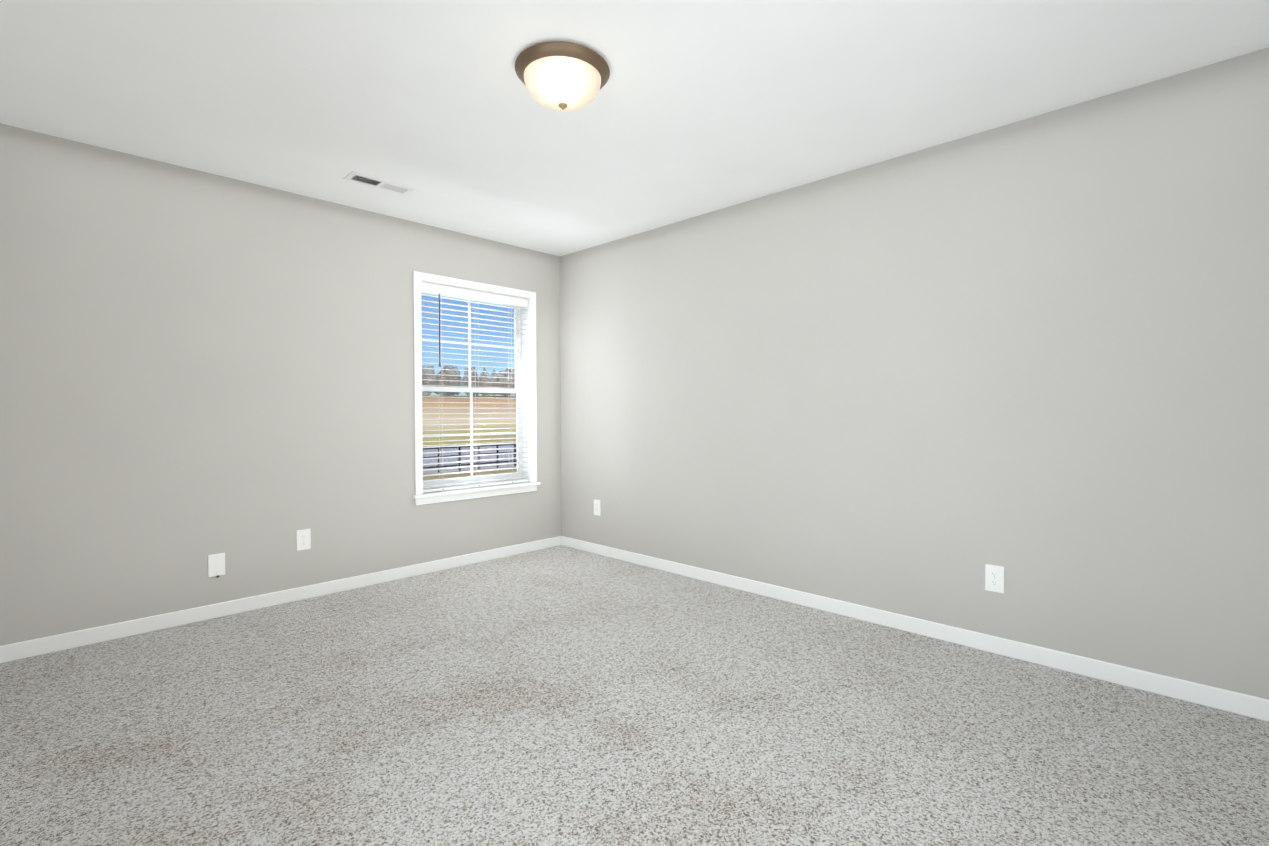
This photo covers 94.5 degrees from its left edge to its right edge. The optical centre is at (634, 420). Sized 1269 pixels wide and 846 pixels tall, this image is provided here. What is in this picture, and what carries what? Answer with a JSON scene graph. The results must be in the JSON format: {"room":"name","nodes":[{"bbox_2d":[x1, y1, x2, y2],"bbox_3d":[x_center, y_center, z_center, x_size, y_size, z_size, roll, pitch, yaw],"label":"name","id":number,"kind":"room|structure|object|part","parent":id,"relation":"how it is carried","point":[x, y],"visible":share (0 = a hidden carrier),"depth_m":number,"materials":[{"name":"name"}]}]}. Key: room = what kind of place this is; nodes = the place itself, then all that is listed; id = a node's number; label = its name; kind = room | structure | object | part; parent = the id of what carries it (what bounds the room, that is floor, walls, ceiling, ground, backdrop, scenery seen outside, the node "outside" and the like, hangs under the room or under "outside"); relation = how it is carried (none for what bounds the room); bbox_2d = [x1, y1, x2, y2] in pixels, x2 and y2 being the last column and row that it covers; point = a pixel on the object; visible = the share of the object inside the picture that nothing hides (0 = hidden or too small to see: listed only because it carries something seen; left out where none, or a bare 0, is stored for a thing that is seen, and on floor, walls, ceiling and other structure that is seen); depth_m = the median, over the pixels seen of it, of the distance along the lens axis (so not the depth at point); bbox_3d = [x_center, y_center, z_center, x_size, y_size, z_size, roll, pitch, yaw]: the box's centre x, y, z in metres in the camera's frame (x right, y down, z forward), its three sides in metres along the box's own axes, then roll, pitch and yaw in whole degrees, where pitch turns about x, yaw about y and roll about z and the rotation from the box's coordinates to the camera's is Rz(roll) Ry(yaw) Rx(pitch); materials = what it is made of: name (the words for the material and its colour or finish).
{"room":"empty bedroom","nodes":[
{"label":"empty bedroom","id":0,"kind":"room"},
{"bbox_2d":[0,123,560,645],"bbox_3d":[-1.850,-0.144,3.800,0.140,2.440,3.375,1,1,44],"label":"wall","id":1,"kind":"structure","parent":0,"point":[196,367],"depth_m":3.20,"materials":[{"name":"paint"}]},
{"bbox_2d":[208,553,224,577],"bbox_3d":[-2.305,0.799,3.236,0.010,0.132,0.078,1,1,44],"label":"electrical outlet plate","id":2,"kind":"object","parent":1,"relation":"attached to","point":[216,565],"visible":1,"depth_m":3.23,"materials":[{"name":"white plastic"}]},
{"bbox_2d":[0,536,560,663],"bbox_3d":[-1.792,1.037,3.766,0.013,0.080,3.375,1,1,44],"label":"baseboard","id":3,"kind":"structure","parent":1,"relation":"attached to","point":[45,645],"depth_m":3.30,"materials":[{"name":"white paint"}]},
{"bbox_2d":[296,529,310,550],"bbox_3d":[-2.003,0.719,3.548,0.008,0.124,0.078,1,1,44],"label":"outlet","id":4,"kind":"object","parent":1,"relation":"attached to","point":[299,533],"depth_m":3.55,"materials":[{"name":"white plastic"}]},
{"bbox_2d":[413,271,536,504],"bbox_3d":[-1.212,-0.230,4.453,0.168,1.612,1.025,1,1,44],"label":"window","id":5,"kind":"structure","parent":1,"relation":"in","point":[418,277],"depth_m":4.44,"materials":[{"name":"white paint"}]},
{"bbox_3d":[-1.265,-0.592,4.498,0.004,0.680,0.835,1,1,44],"label":"sash glass","id":6,"kind":"part","parent":5,"relation":"part of","materials":[{"name":"clear glass"}]},
{"bbox_3d":[-1.265,-0.592,4.498,0.018,0.732,0.879,1,1,44],"label":"window sash","id":7,"kind":"part","parent":5,"relation":"part of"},
{"bbox_3d":[-1.249,0.103,4.496,0.004,0.658,0.835,1,1,44],"label":"sash glass","id":8,"kind":"part","parent":5,"relation":"part of","materials":[{"name":"clear glass"}]},
{"bbox_3d":[-1.249,0.110,4.496,0.018,0.728,0.879,1,1,44],"label":"window sash","id":9,"kind":"part","parent":5,"relation":"part of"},
{"bbox_3d":[-1.257,-0.238,4.497,0.042,1.483,0.911,1,1,44],"label":"frame","id":10,"kind":"part","parent":5,"relation":"part of","materials":[{"name":"white plastic"}]},
{"bbox_3d":[-1.188,0.487,4.444,0.048,0.018,0.899,1,1,44],"label":"window blind bottom rail","id":11,"kind":"part","parent":5,"relation":"part of","materials":[{"name":"white plastic"}]},
{"bbox_3d":[-1.155,0.552,4.414,0.015,0.048,1.025,1,1,44],"label":"window apron","id":12,"kind":"part","parent":5,"relation":"part of","materials":[{"name":"white wood"}]},
{"bbox_2d":[421,280,531,482],"bbox_3d":[-1.202,-0.235,4.444,0.111,1.519,0.943,1,1,44],"label":"liner","id":13,"kind":"object","parent":5,"relation":"attached to","point":[526,418],"visible":0.41,"depth_m":4.76,"materials":[{"name":"white paint"}]},
{"bbox_2d":[421,282,527,307],"bbox_3d":[-1.190,-0.942,4.419,0.054,0.071,0.905,1,1,44],"label":"blind headrail","id":14,"kind":"object","parent":13,"relation":"attached to","point":[426,287],"visible":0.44,"depth_m":4.36,"materials":[{"name":"white plastic"}]},
{"bbox_2d":[438,294,439,453],"bbox_3d":[-1.412,-0.223,4.236,0.002,1.423,0.002,1,1,44],"label":"blind cord","id":15,"kind":"object","parent":14,"relation":"hanging from","point":[438,294],"depth_m":4.24,"materials":[{"name":"white fabric"}]},
{"bbox_2d":[439,294,440,366],"bbox_3d":[-1.391,-0.646,4.180,0.012,0.520,0.011,1,1,44],"label":"blind wand","id":16,"kind":"object","parent":14,"relation":"hanging from","point":[439,332],"visible":1,"depth_m":4.18,"materials":[{"name":"grey plastic"}]},
{"bbox_2d":[441,295,442,456],"bbox_3d":[-1.381,-0.223,4.205,0.002,1.423,0.002,1,1,44],"label":"blind cord","id":17,"kind":"object","parent":14,"relation":"hanging from","point":[441,295],"depth_m":4.20,"materials":[{"name":"white fabric"}]},
{"bbox_2d":[475,361,475,399],"bbox_3d":[-1.206,-0.228,4.448,0.002,1.423,0.002,1,1,44],"label":"blind cord","id":18,"kind":"object","parent":14,"relation":"hanging from","point":[475,369],"depth_m":4.45,"materials":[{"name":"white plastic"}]},
{"bbox_2d":[478,347,478,387],"bbox_3d":[-1.174,-0.227,4.417,0.002,1.423,0.002,1,1,44],"label":"blind cord","id":19,"kind":"object","parent":14,"relation":"hanging from","point":[478,347],"depth_m":4.41,"materials":[{"name":"white fabric"}]},
{"bbox_2d":[508,336,508,379],"bbox_3d":[-1.000,-0.232,4.660,0.002,1.423,0.002,1,1,44],"label":"blind cord","id":20,"kind":"object","parent":14,"relation":"hanging from","point":[508,336],"depth_m":4.65,"materials":[{"name":"white fabric"}]},
{"bbox_2d":[511,308,512,480],"bbox_3d":[-0.968,-0.231,4.630,0.002,1.423,0.002,1,1,44],"label":"blind cord","id":21,"kind":"object","parent":14,"relation":"hanging from","point":[511,308],"depth_m":4.62,"materials":[{"name":"white fabric"}]},
{"bbox_2d":[413,482,540,498],"bbox_3d":[-1.186,0.516,4.443,0.150,0.024,1.061,1,1,44],"label":"window sill","id":22,"kind":"structure","parent":1,"relation":"attached to","point":[469,490],"depth_m":4.36,"materials":[{"name":"white paint"}]},
{"bbox_2d":[0,545,1268,845],"bbox_3d":[-0.244,1.148,2.264,4.608,0.100,3.655,1,1,44],"label":"floor","id":23,"kind":"structure","parent":0,"point":[560,695],"depth_m":2.06,"materials":[{"name":"carpet"}]},
{"bbox_2d":[0,0,1268,255],"bbox_3d":[-0.251,-1.402,2.222,4.608,0.120,3.655,1,1,44],"label":"ceiling","id":24,"kind":"structure","parent":0,"point":[694,108],"depth_m":2.36,"materials":[{"name":"paint"}]},
{"bbox_2d":[343,171,415,195],"bbox_3d":[-1.454,-1.353,3.354,0.142,0.008,0.355,1,1,44],"label":"ceiling vent","id":25,"kind":"object","parent":24,"relation":"in","point":[370,181],"visible":1,"depth_m":3.34,"materials":[{"name":"silver metal"}]},
{"bbox_2d":[515,42,609,111],"bbox_3d":[-0.273,-1.264,2.230,0.358,0.155,0.358,1,1,44],"label":"flush-mount light","id":26,"kind":"object","parent":24,"relation":"attached to","point":[563,76],"visible":1,"depth_m":2.14,"materials":[{"name":"white glass"}]},
{"bbox_2d":[560,47,1268,699],"bbox_3d":[0.977,-0.146,3.504,4.608,2.440,0.140,1,1,44],"label":"wall","id":27,"kind":"structure","parent":0,"point":[1028,355],"depth_m":2.76,"materials":[{"name":"paint"}]},
{"bbox_2d":[594,499,600,515],"bbox_3d":[-0.297,0.687,4.654,0.078,0.124,0.008,1,1,44],"label":"electrical outlet","id":28,"kind":"object","parent":27,"relation":"attached to","point":[597,507],"visible":1,"depth_m":4.65,"materials":[{"name":"white plastic"}]},
{"bbox_2d":[561,536,1268,721],"bbox_3d":[0.931,1.035,3.464,4.315,0.080,0.013,1,1,44],"label":"baseboard","id":29,"kind":"structure","parent":27,"relation":"attached to","point":[1220,699],"depth_m":2.77,"materials":[{"name":"white paint"}]},
{"bbox_2d":[985,564,1003,593],"bbox_3d":[1.680,0.736,2.735,0.078,0.124,0.008,1,1,44],"label":"electrical outlet","id":30,"kind":"object","parent":27,"relation":"attached to","point":[994,578],"visible":1,"depth_m":2.73,"materials":[{"name":"white plastic"}]},
{"label":"outside","id":31,"kind":"structure","parent":0,"visible":0},
{"bbox_2d":[422,396,516,480],"bbox_3d":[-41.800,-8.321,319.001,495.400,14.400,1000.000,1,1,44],"label":"terrain","id":32,"kind":"structure","parent":31,"point":[494,404],"depth_m":98.00,"materials":[{"name":"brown plant"}]},
{"bbox_2d":[422,365,515,396],"bbox_3d":[-64.212,-15.968,235.553,44.038,14.912,235.503,1,1,44],"label":"trees","id":33,"kind":"object","parent":32,"relation":"on","point":[483,382],"depth_m":218.64,"materials":[{"name":"plant"}]},
{"bbox_2d":[423,441,516,473],"bbox_3d":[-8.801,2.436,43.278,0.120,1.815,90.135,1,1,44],"label":"fence","id":34,"kind":"object","parent":32,"relation":"on","point":[450,454],"depth_m":40.52,"materials":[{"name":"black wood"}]}
]}

